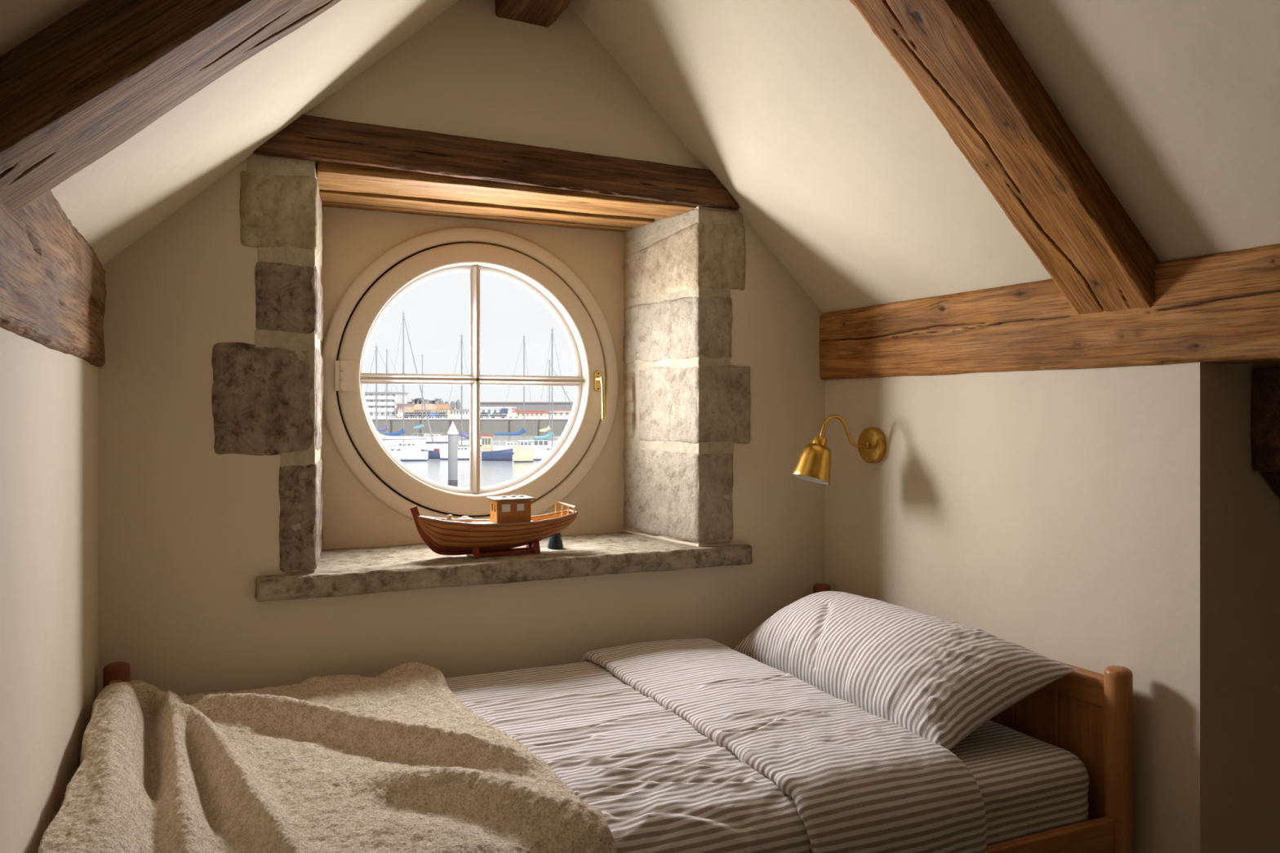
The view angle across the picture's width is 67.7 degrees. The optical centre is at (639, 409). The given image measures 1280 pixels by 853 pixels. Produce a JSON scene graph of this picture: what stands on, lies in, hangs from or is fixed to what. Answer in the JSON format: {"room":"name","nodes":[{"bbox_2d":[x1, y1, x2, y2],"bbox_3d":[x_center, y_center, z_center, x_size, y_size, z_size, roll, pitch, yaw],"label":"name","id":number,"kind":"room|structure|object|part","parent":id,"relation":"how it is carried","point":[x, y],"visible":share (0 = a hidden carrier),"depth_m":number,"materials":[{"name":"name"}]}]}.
{"room":"attic bedroom","nodes":[
{"label":"attic bedroom","id":0,"kind":"room"},
{"bbox_2d":[0,327,97,852],"bbox_3d":[-0.458,0.386,0.154,0.250,2.028,5.460,0,0,-24],"label":"wall","id":1,"kind":"structure","parent":0,"point":[49,397],"depth_m":1.45,"materials":[{"name":"paint"}]},
{"bbox_2d":[0,190,106,367],"bbox_3d":[-0.440,-0.218,0.348,0.102,0.246,4.204,0,0,-24],"label":"wall plate","id":2,"kind":"object","parent":1,"relation":"on","point":[53,287],"visible":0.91,"depth_m":1.44,"materials":[{"name":"brown wood"}]},
{"bbox_2d":[0,0,341,213],"bbox_3d":[-0.286,-0.713,1.256,1.004,0.998,0.208,0,0,-24],"label":"rafter","id":3,"kind":"object","parent":2,"relation":"on","point":[90,81],"visible":0.89,"depth_m":1.04,"materials":[{"name":"brown wood"}]},
{"bbox_2d":[97,0,825,696],"bbox_3d":[-0.347,0.962,2.919,4.644,6.876,0.520,0,0,-24],"label":"wall","id":4,"kind":"structure","parent":0,"point":[221,468],"depth_m":2.60,"materials":[{"name":"paint"}]},
{"bbox_2d":[321,226,618,519],"bbox_3d":[-0.513,-0.095,3.031,0.966,0.966,0.148,0,0,-24],"label":"window","id":5,"kind":"structure","parent":4,"relation":"in","point":[415,260],"depth_m":3.02,"materials":[{"name":"beige paint"}]},
{"bbox_3d":[-0.139,-0.094,3.173,0.025,0.069,0.006,0,0,-25],"label":"handle","id":6,"kind":"part","parent":5,"relation":"part of","materials":[{"name":"gold metal"}]},
{"bbox_3d":[-0.121,-0.037,3.140,0.021,0.142,0.018,0,0,27],"label":"lever","id":7,"kind":"part","parent":5,"relation":"part of","materials":[{"name":"gold metal"}]},
{"bbox_2d":[321,200,632,231],"bbox_3d":[-0.484,-0.624,3.011,1.078,0.046,0.067,0,0,-24],"label":"board","id":8,"kind":"object","parent":4,"relation":"attached to","point":[328,204],"visible":0.33,"depth_m":2.99,"materials":[{"name":"brown wood"}]},
{"bbox_2d":[319,189,654,227],"bbox_3d":[-0.442,-0.624,2.917,1.078,0.046,0.114,0,0,-24],"label":"board","id":9,"kind":"object","parent":4,"relation":"attached to","point":[365,198],"visible":0.38,"depth_m":2.87,"materials":[{"name":"brown wood"}]},
{"bbox_2d":[253,115,739,219],"bbox_3d":[-0.414,-0.672,2.826,1.390,0.137,0.451,0,0,-24],"label":"lintel beam","id":10,"kind":"structure","parent":4,"relation":"attached to","point":[348,156],"depth_m":2.62,"materials":[{"name":"brown wood"}]},
{"bbox_2d":[254,532,752,602],"bbox_3d":[-0.393,0.445,2.841,1.421,0.064,0.479,0,0,-24],"label":"window sill","id":11,"kind":"structure","parent":4,"relation":"attached to","point":[403,567],"depth_m":2.64,"materials":[{"name":"stone"}]},
{"bbox_2d":[409,494,577,555],"bbox_3d":[-0.415,0.330,2.728,0.482,0.161,0.122,0,0,-26],"label":"boat","id":12,"kind":"object","parent":11,"relation":"on","point":[510,525],"visible":1,"depth_m":2.70,"materials":[{"name":"brown wood"}]},
{"bbox_3d":[-0.532,0.306,2.668,0.027,0.022,0.027,0,0,-25],"label":"deck knob","id":13,"kind":"part","parent":12,"relation":"part of","materials":[{"name":"brown wood"}]},
{"bbox_3d":[-0.504,0.339,2.688,0.287,0.143,0.008,0,0,-25],"label":"stem","id":14,"kind":"part","parent":12,"relation":"part of","materials":[{"name":"red wood"}]},
{"bbox_3d":[-0.222,0.281,2.821,0.090,0.016,0.006,0,0,45],"label":"stern rail","id":15,"kind":"part","parent":12,"relation":"part of","materials":[{"name":"brown wood"}]},
{"bbox_2d":[467,541,540,558],"bbox_3d":[-0.392,0.398,2.739,0.196,0.034,0.080,0,0,-24],"label":"display stand","id":16,"kind":"object","parent":11,"relation":"on","point":[534,548],"visible":0.77,"depth_m":2.72,"materials":[{"name":"red wood"}]},
{"bbox_2d":[547,533,563,548],"bbox_3d":[-0.254,0.393,2.865,0.048,0.046,0.048,0,0,-24],"label":"block","id":17,"kind":"object","parent":11,"relation":"on","point":[555,541],"visible":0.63,"depth_m":2.85,"materials":[{"name":"teal paint"}]},
{"bbox_2d":[0,0,1279,313],"bbox_3d":[1.034,-0.758,0.834,3.527,1.316,5.460,0,0,-24],"label":"ceiling","id":18,"kind":"structure","parent":0,"point":[820,139],"depth_m":2.13,"materials":[{"name":"paint"}]},
{"bbox_2d":[494,0,572,27],"bbox_3d":[0.526,-1.149,0.789,0.169,0.151,4.206,0,0,-24],"label":"ridge beam","id":19,"kind":"structure","parent":18,"relation":"attached to","point":[544,13],"depth_m":2.58,"materials":[{"name":"brown wood"}]},
{"bbox_2d":[825,361,1279,852],"bbox_3d":[2.100,0.399,1.320,1.283,2.002,5.460,0,0,-24],"label":"wall","id":20,"kind":"structure","parent":0,"point":[1093,519],"depth_m":2.10,"materials":[{"name":"paint"}]},
{"bbox_2d":[791,414,886,484],"bbox_3d":[0.571,0.117,2.777,0.291,0.202,0.120,0,0,-24],"label":"wall lamp","id":21,"kind":"object","parent":20,"relation":"attached to","point":[813,464],"visible":1,"depth_m":2.75,"materials":[{"name":"gold metal"}]},
{"bbox_3d":[0.494,0.157,2.737,0.117,0.121,0.112,0,0,-25],"label":"lamp shade","id":22,"kind":"part","parent":21,"relation":"part of","materials":[{"name":"gold metal"}]},
{"bbox_2d":[811,435,827,446],"bbox_3d":[0.517,0.094,2.752,0.047,0.038,0.042,0,0,-25],"label":"socket","id":23,"kind":"object","parent":21,"relation":"attached to","point":[817,441],"depth_m":2.73,"materials":[{"name":"gold metal"}]},
{"bbox_3d":[0.597,0.065,2.793,0.181,0.098,0.012,0,0,-27],"label":"arm","id":24,"kind":"part","parent":21,"relation":"part of","materials":[{"name":"gold metal"}]},
{"bbox_2d":[818,243,1279,380],"bbox_3d":[1.489,-0.200,1.227,0.143,0.219,4.206,0,0,-24],"label":"wall plate","id":25,"kind":"object","parent":20,"relation":"on","point":[1223,307],"visible":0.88,"depth_m":2.19,"materials":[{"name":"brown wood"}]},
{"bbox_2d":[848,0,1158,314],"bbox_3d":[0.610,-0.744,1.883,0.957,1.078,0.208,0,0,-24],"label":"rafter","id":26,"kind":"object","parent":25,"relation":"on","point":[959,55],"visible":0.97,"depth_m":1.92,"materials":[{"name":"brown wood"}]},
{"bbox_2d":[1250,366,1279,472],"bbox_3d":[1.683,0.022,2.134,0.891,0.218,0.064,0,0,-24],"label":"timber beam","id":27,"kind":"structure","parent":20,"relation":"attached to","point":[1265,399],"depth_m":1.95,"materials":[{"name":"brown wood"}]},
{"bbox_2d":[1261,471,1279,497],"bbox_3d":[1.619,0.375,2.110,0.701,0.490,0.049,0,0,-24],"label":"brace","id":28,"kind":"object","parent":27,"relation":"attached to","point":[1273,478],"visible":0.83,"depth_m":1.98,"materials":[{"name":"brown wood"}]},
{"label":"outside","id":29,"kind":"structure","parent":0,"visible":0},
{"bbox_2d":[411,352,448,443],"bbox_3d":[-40.120,-2.135,185.000,8.016,17.630,2.424,0,0,0],"label":"boat","id":30,"kind":"object","parent":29,"point":[437,437],"visible":0.59,"depth_m":184.34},
{"bbox_3d":[1.025,1.425,0.852,3.427,0.050,5.300,0,0,-24],"label":"floor","id":31,"kind":"structure","parent":0,"visible":0},
{"bbox_2d":[80,582,1133,852],"bbox_3d":[-0.093,0.974,2.105,2.002,0.852,1.123,0,0,-24],"label":"bed","id":32,"kind":"object","parent":31,"relation":"on","point":[1087,714],"visible":0.14,"depth_m":2.03,"materials":[{"name":"brown wood"}]},
{"bbox_3d":[-0.979,0.647,1.702,0.028,0.066,1.050,0,0,-25],"label":"footboard rail","id":33,"kind":"part","parent":32,"relation":"part of","materials":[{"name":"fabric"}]},
{"bbox_3d":[-1.200,0.992,2.187,0.055,0.817,0.055,0,0,-25],"label":"post","id":34,"kind":"part","parent":32,"relation":"part of","materials":[{"name":"brown wood"}]},
{"bbox_3d":[0.572,0.974,2.995,0.055,0.852,0.055,0,0,-25],"label":"post","id":35,"kind":"part","parent":32,"relation":"part of","materials":[{"name":"brown wood"}]},
{"bbox_2d":[949,720,1088,845],"bbox_3d":[-0.091,0.834,2.108,1.895,0.195,1.037,0,0,-24],"label":"mattress","id":36,"kind":"object","parent":32,"relation":"on","point":[1028,785],"visible":0.06,"depth_m":1.98,"materials":[{"name":"fabric"}]},
{"bbox_2d":[445,638,986,852],"bbox_3d":[-0.250,0.858,2.017,1.519,0.404,1.178,0,0,-24],"label":"duvet","id":37,"kind":"object","parent":36,"relation":"on","point":[689,745],"visible":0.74,"depth_m":1.86,"materials":[{"name":"fabric"}]},
{"bbox_2d":[37,662,617,852],"bbox_3d":[-0.607,0.848,1.804,0.829,0.559,1.253,0,0,-24],"label":"blanket","id":38,"kind":"object","parent":37,"relation":"on","point":[393,761],"visible":1,"depth_m":1.68,"materials":[{"name":"fabric"}]},
{"bbox_2d":[733,591,1078,750],"bbox_3d":[0.597,0.617,2.439,0.359,0.225,0.960,0,0,-24],"label":"pillow","id":39,"kind":"object","parent":36,"relation":"on","point":[939,679],"visible":0.88,"depth_m":2.19,"materials":[{"name":"fabric"}]},
{"bbox_3d":[0.129,0.931,1.619,1.897,0.138,0.024,0,0,-25],"label":"rail","id":40,"kind":"part","parent":32,"relation":"part of","materials":[{"name":"brown wood"}]},
{"bbox_3d":[0.793,0.607,2.510,0.028,0.066,1.050,0,0,-25],"label":"headboard rail","id":41,"kind":"part","parent":32,"relation":"part of","materials":[{"name":"brown wood"}]},
{"bbox_3d":[1.014,0.974,2.023,0.055,0.852,0.055,0,0,-25],"label":"post","id":42,"kind":"part","parent":32,"relation":"part of","materials":[{"name":"brown wood"}]},
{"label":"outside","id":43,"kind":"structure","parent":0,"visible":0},
{"bbox_2d":[370,417,568,435],"bbox_3d":[-75.828,4.375,315.825,370.000,6.250,160.350,0,0,0],"label":"quay","id":44,"kind":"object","parent":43,"point":[488,426],"visible":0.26,"depth_m":236.00,"materials":[{"name":"concrete"}]},
{"bbox_2d":[364,391,408,417],"bbox_3d":[-72.282,-1.250,267.500,11.445,7.000,13.600,0,0,0],"label":"building","id":45,"kind":"structure","parent":44,"relation":"on","point":[370,397],"depth_m":261.99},
{"bbox_2d":[396,412,406,417],"bbox_3d":[-61.148,1.521,245.100,1.640,1.442,4.200,0,0,0],"label":"car","id":46,"kind":"object","parent":44,"relation":"on","point":[399,414],"visible":0.63,"depth_m":243.55,"materials":[{"name":"white metal"}]},
{"bbox_2d":[395,403,415,417],"bbox_3d":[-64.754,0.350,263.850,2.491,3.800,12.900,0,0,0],"label":"building","id":47,"kind":"structure","parent":44,"relation":"on","point":[408,406],"depth_m":260.59,"materials":[{"name":"beige"}]},
{"bbox_2d":[404,412,413,417],"bbox_3d":[-59.237,1.521,245.100,1.640,1.442,4.200,0,0,0],"label":"car","id":48,"kind":"object","parent":44,"relation":"on","point":[407,415],"visible":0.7,"depth_m":243.55,"materials":[{"name":"white metal"}]},
{"bbox_2d":[410,399,417,404],"bbox_3d":[-99.908,-1.150,423.850,1.901,6.800,8.900,0,0,0],"label":"tower block","id":49,"kind":"object","parent":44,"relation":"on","point":[414,401],"visible":0.3,"depth_m":420.00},
{"bbox_2d":[412,412,421,417],"bbox_3d":[-57.167,1.521,245.100,1.640,1.442,4.200,0,0,0],"label":"car","id":50,"kind":"object","parent":44,"relation":"on","point":[417,414],"visible":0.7,"depth_m":243.55,"materials":[{"name":"white metal"}]},
{"bbox_2d":[415,398,422,404],"bbox_3d":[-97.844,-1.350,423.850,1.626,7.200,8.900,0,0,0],"label":"tower block","id":51,"kind":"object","parent":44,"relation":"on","point":[419,401],"visible":0.39,"depth_m":420.82,"materials":[{"name":"white concrete"}]},
{"bbox_2d":[420,412,429,417],"bbox_3d":[-55.097,1.521,245.100,1.640,1.442,4.200,0,0,0],"label":"car","id":52,"kind":"object","parent":44,"relation":"on","point":[424,413],"visible":0.61,"depth_m":243.55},
{"bbox_2d":[413,404,436,414],"bbox_3d":[-63.073,0.335,278.000,6.367,3.830,6.800,0,0,0],"label":"building","id":53,"kind":"structure","parent":44,"relation":"on","point":[417,407],"depth_m":275.88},
{"bbox_2d":[427,400,435,404],"bbox_3d":[-92.339,-0.850,423.850,2.176,6.200,8.900,0,0,0],"label":"tower block","id":54,"kind":"object","parent":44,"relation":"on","point":[430,402],"visible":0.3,"depth_m":420.00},
{"bbox_2d":[429,412,438,417],"bbox_3d":[-52.868,1.521,245.100,1.640,1.442,4.200,0,0,0],"label":"car","id":55,"kind":"object","parent":44,"relation":"on","point":[432,415],"visible":0.86,"depth_m":243.73,"materials":[{"name":"blue metal"}]},
{"bbox_2d":[433,398,442,404],"bbox_3d":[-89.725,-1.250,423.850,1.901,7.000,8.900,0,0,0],"label":"tower block","id":56,"kind":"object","parent":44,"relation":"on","point":[437,400],"visible":0.38,"depth_m":420.00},
{"bbox_2d":[438,412,447,417],"bbox_3d":[-50.638,1.521,245.100,1.640,1.442,4.200,0,0,0],"label":"car","id":57,"kind":"object","parent":44,"relation":"on","point":[441,415],"visible":0.93,"depth_m":243.55,"materials":[{"name":"silver metal"}]},
{"bbox_2d":[435,404,452,417],"bbox_3d":[-59.671,0.375,287.500,4.896,3.750,5.800,0,0,0],"label":"building","id":58,"kind":"structure","parent":44,"relation":"on","point":[440,407],"depth_m":285.85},
{"bbox_2d":[449,400,454,408],"bbox_3d":[-74.748,-0.555,380.005,2.156,5.611,2.085,0,0,-24],"label":"tree","id":59,"kind":"object","parent":44,"relation":"on","point":[452,403],"visible":0.73,"depth_m":379.25,"materials":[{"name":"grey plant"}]},
{"bbox_2d":[455,399,461,408],"bbox_3d":[-72.429,-0.881,380.001,2.132,6.263,2.048,0,0,-24],"label":"tree","id":60,"kind":"object","parent":44,"relation":"on","point":[458,406],"visible":0.78,"depth_m":379.25,"materials":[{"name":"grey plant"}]},
{"bbox_2d":[450,408,480,417],"bbox_3d":[-53.591,1.100,295.850,9.162,2.300,12.900,0,0,0],"label":"building","id":61,"kind":"structure","parent":44,"relation":"on","point":[454,412],"depth_m":290.00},
{"bbox_2d":[480,412,488,417],"bbox_3d":[-39.969,1.521,245.100,1.640,1.442,4.200,0,0,0],"label":"car","id":62,"kind":"object","parent":44,"relation":"on","point":[482,415],"visible":0.94,"depth_m":243.67,"materials":[{"name":"white metal"}]},
{"bbox_2d":[480,407,516,417],"bbox_3d":[-39.832,0.800,267.850,8.698,2.900,12.900,0,0,0],"label":"building","id":63,"kind":"structure","parent":44,"relation":"on","point":[490,410],"depth_m":261.99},
{"bbox_2d":[489,412,506,417],"bbox_3d":[-36.118,1.521,243.000,4.200,1.442,1.640,0,0,0],"label":"car","id":64,"kind":"object","parent":44,"relation":"on","point":[493,415],"visible":0.91,"depth_m":242.19,"materials":[{"name":"silver metal"}]},
{"bbox_2d":[501,408,507,417],"bbox_3d":[-37.034,1.025,260.850,1.700,2.450,0.200,0,0,0],"label":"sign","id":65,"kind":"object","parent":44,"relation":"on","point":[505,411],"visible":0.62,"depth_m":260.78,"materials":[{"name":"blue"}]},
{"bbox_3d":[-37.034,0.475,260.850,1.700,1.350,0.200,0,0,0],"label":"panel","id":66,"kind":"part","parent":65,"relation":"part of","materials":[{"name":"blue"}]},
{"bbox_2d":[509,412,517,417],"bbox_3d":[-32.485,1.521,245.100,1.640,1.442,4.200,0,0,0],"label":"car","id":67,"kind":"object","parent":44,"relation":"on","point":[511,414],"visible":0.94,"depth_m":243.55,"materials":[{"name":"white metal"}]},
{"bbox_2d":[480,401,573,411],"bbox_3d":[-37.303,-0.150,339.850,36.914,4.800,20.900,0,0,0],"label":"building","id":68,"kind":"structure","parent":44,"relation":"on","point":[557,406],"depth_m":329.98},
{"bbox_2d":[511,411,547,417],"bbox_3d":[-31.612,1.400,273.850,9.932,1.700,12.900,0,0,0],"label":"building","id":69,"kind":"structure","parent":44,"relation":"on","point":[520,414],"depth_m":268.01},
{"bbox_2d":[545,410,571,417],"bbox_3d":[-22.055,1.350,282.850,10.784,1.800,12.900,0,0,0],"label":"building","id":70,"kind":"structure","parent":44,"relation":"on","point":[555,413],"depth_m":276.99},
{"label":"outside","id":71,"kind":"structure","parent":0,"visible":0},
{"bbox_2d":[381,435,560,488],"bbox_3d":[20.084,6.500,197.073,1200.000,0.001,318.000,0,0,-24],"label":"water","id":72,"kind":"structure","parent":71,"point":[491,473],"depth_m":105.39,"materials":[{"name":"white liquid"}]},
{"bbox_2d":[364,346,428,461],"bbox_3d":[-31.745,-0.835,120.520,9.619,15.030,2.908,0,0,-6],"label":"boat","id":73,"kind":"object","parent":72,"relation":"on","point":[400,453],"visible":0.55,"depth_m":120.12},
{"bbox_2d":[377,350,426,445],"bbox_3d":[-41.068,-1.985,164.474,8.994,17.330,2.424,0,0,9],"label":"boat","id":74,"kind":"object","parent":72,"relation":"on","point":[394,442],"visible":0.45,"depth_m":164.65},
{"bbox_2d":[382,312,435,451],"bbox_3d":[-33.441,-3.835,138.000,7.816,21.030,2.363,0,0,0],"label":"boat","id":75,"kind":"object","parent":72,"relation":"on","point":[409,446],"visible":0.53,"depth_m":137.93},
{"bbox_3d":[-34.374,4.983,138.000,5.790,0.734,2.068,0,0,0],"label":"guard rail","id":76,"kind":"part","parent":75,"relation":"part of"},
{"bbox_2d":[421,446,448,458],"bbox_3d":[-27.154,5.830,126.000,3.611,1.699,1.310,0,0,0],"label":"motor boat","id":77,"kind":"object","parent":72,"relation":"on","point":[435,454],"visible":0.36,"depth_m":125.43,"materials":[{"name":"blue"}]},
{"bbox_2d":[447,421,458,487],"bbox_3d":[-15.210,3.975,77.500,0.920,6.050,0.920,0,0,-24],"label":"mooring pile","id":78,"kind":"object","parent":72,"relation":"in","point":[452,433],"visible":0.8,"depth_m":77.18,"materials":[{"name":"grey"}]},
{"bbox_2d":[439,332,469,459],"bbox_3d":[-23.326,-1.635,123.355,5.210,16.630,2.000,0,0,-14],"label":"boat","id":79,"kind":"object","parent":72,"relation":"on","point":[463,451],"visible":0.51,"depth_m":122.91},
{"bbox_2d":[458,440,481,445],"bbox_3d":[-29.437,5.390,170.000,5.517,2.580,2.002,0,0,0],"label":"motor boat","id":80,"kind":"object","parent":72,"relation":"on","point":[464,442],"visible":0.2,"depth_m":169.16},
{"bbox_2d":[480,435,513,461],"bbox_3d":[-18.153,4.965,120.908,4.162,3.430,1.419,0,0,3],"label":"motor boat","id":81,"kind":"object","parent":72,"relation":"on","point":[487,454],"visible":0.83,"depth_m":120.45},
{"bbox_2d":[492,336,534,453],"bbox_3d":[-18.468,-2.235,140.384,6.413,17.830,2.000,0,0,-7],"label":"boat","id":82,"kind":"object","parent":72,"relation":"on","point":[508,445],"visible":0.5,"depth_m":140.27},
{"bbox_2d":[513,440,533,462],"bbox_3d":[-14.400,5.240,117.399,2.507,2.880,0.910,0,0,-29],"label":"motor boat","id":83,"kind":"object","parent":72,"relation":"on","point":[523,452],"visible":0.83,"depth_m":117.06,"materials":[{"name":"beige"}]},
{"bbox_2d":[532,438,554,450],"bbox_3d":[-13.241,5.290,128.000,6.520,2.780,2.366,0,0,0],"label":"motor boat","id":84,"kind":"object","parent":72,"relation":"on","point":[537,442],"visible":0.06,"depth_m":127.28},
{"bbox_2d":[532,325,568,460],"bbox_3d":[-10.945,-1.985,122.000,5.611,17.330,2.000,0,0,0],"label":"boat","id":85,"kind":"object","parent":72,"relation":"on","point":[539,455],"visible":0.41,"depth_m":121.84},
{"bbox_2d":[538,360,572,447],"bbox_3d":[-12.637,-0.985,160.712,8.869,15.330,2.424,0,0,-11],"label":"boat","id":86,"kind":"object","parent":72,"relation":"on","point":[548,428],"visible":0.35,"depth_m":160.15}
]}

